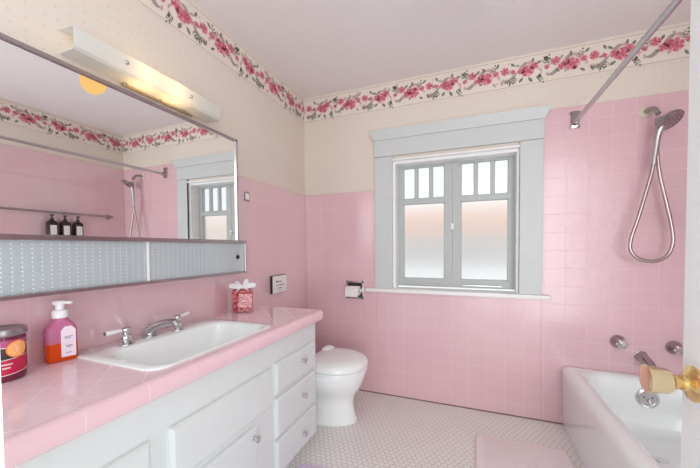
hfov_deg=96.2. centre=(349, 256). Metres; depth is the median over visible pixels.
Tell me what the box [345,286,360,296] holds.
toilet paper roll
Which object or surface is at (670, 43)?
wallpaper border
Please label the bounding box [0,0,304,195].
wall
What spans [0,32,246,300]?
medicine cabinet
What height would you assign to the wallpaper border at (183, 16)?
0.201 m
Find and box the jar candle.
[0,324,27,382]
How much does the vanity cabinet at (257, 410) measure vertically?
0.738 m
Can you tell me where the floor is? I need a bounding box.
[286,389,584,467]
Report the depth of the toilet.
2.04 m
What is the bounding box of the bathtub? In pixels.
[562,367,681,467]
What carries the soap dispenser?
on the countertop
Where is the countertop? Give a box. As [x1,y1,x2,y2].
[1,305,322,467]
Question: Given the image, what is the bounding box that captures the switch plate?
[243,191,249,201]
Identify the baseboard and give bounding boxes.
[360,390,561,423]
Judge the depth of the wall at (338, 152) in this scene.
2.29 m
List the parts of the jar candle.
lid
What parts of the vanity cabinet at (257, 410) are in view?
cabinet door, cabinet door, knob, drawer, drawer, drawer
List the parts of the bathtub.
overflow plate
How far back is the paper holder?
2.55 m
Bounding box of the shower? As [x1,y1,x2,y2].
[628,106,684,262]
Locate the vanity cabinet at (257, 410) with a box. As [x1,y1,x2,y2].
[15,323,315,467]
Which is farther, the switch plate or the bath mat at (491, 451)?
the switch plate
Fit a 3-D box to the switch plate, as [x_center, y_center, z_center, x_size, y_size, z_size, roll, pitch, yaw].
[-0.657,-0.379,1.996,0.008,0.060,0.060,0,2,21]
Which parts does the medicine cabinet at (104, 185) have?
sliding panel, rail, rail, sliding panel, rail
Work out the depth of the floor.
1.94 m
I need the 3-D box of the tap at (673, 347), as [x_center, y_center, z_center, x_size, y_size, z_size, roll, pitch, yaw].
[1.885,0.537,1.807,0.080,0.080,0.077,0,2,21]
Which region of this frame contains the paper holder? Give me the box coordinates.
[346,281,363,298]
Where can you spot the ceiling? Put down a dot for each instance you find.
(316, 47)
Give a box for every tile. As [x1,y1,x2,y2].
[0,175,306,365]
[305,90,688,423]
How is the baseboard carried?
attached to the wall at (338, 152)
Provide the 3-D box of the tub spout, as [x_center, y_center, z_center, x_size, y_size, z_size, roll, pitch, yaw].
[1.732,0.615,1.834,0.066,0.081,0.146,0,2,21]
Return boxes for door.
[639,0,699,467]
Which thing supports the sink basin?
in the countertop
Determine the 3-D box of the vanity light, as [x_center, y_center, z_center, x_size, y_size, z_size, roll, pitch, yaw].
[-0.851,-0.751,1.388,0.100,0.102,0.663,0,2,21]
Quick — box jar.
[228,279,255,311]
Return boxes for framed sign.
[270,274,286,293]
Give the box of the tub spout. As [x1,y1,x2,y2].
[634,351,656,366]
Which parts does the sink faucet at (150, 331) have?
lever, handle, spout, handle, lever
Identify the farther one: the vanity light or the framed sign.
the framed sign
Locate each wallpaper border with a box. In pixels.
[136,0,303,122]
[304,22,689,123]
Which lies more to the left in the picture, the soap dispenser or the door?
the soap dispenser
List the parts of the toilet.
bowl, lid, seat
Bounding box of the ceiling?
[191,0,690,98]
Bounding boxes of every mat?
[298,463,322,467]
[476,434,574,467]
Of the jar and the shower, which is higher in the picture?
the shower
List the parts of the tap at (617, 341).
handle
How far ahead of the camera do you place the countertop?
0.87 m
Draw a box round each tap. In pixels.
[610,335,627,348]
[665,341,682,355]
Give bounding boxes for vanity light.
[58,24,220,122]
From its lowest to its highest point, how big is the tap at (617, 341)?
0.080 m
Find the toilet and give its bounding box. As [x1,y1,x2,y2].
[315,345,367,426]
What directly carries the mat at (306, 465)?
on the floor
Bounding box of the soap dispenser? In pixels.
[43,299,77,363]
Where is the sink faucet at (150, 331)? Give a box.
[103,311,189,345]
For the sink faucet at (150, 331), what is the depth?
1.30 m
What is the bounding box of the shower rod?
[569,0,682,128]
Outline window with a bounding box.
[366,105,550,299]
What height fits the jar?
0.198 m
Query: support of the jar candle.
on the countertop
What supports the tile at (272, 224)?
attached to the wall at (270, 140)
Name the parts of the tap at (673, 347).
handle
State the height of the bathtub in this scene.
0.388 m
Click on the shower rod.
(575, 116)
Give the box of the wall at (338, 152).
[304,21,689,195]
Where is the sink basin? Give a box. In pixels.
[77,318,269,370]

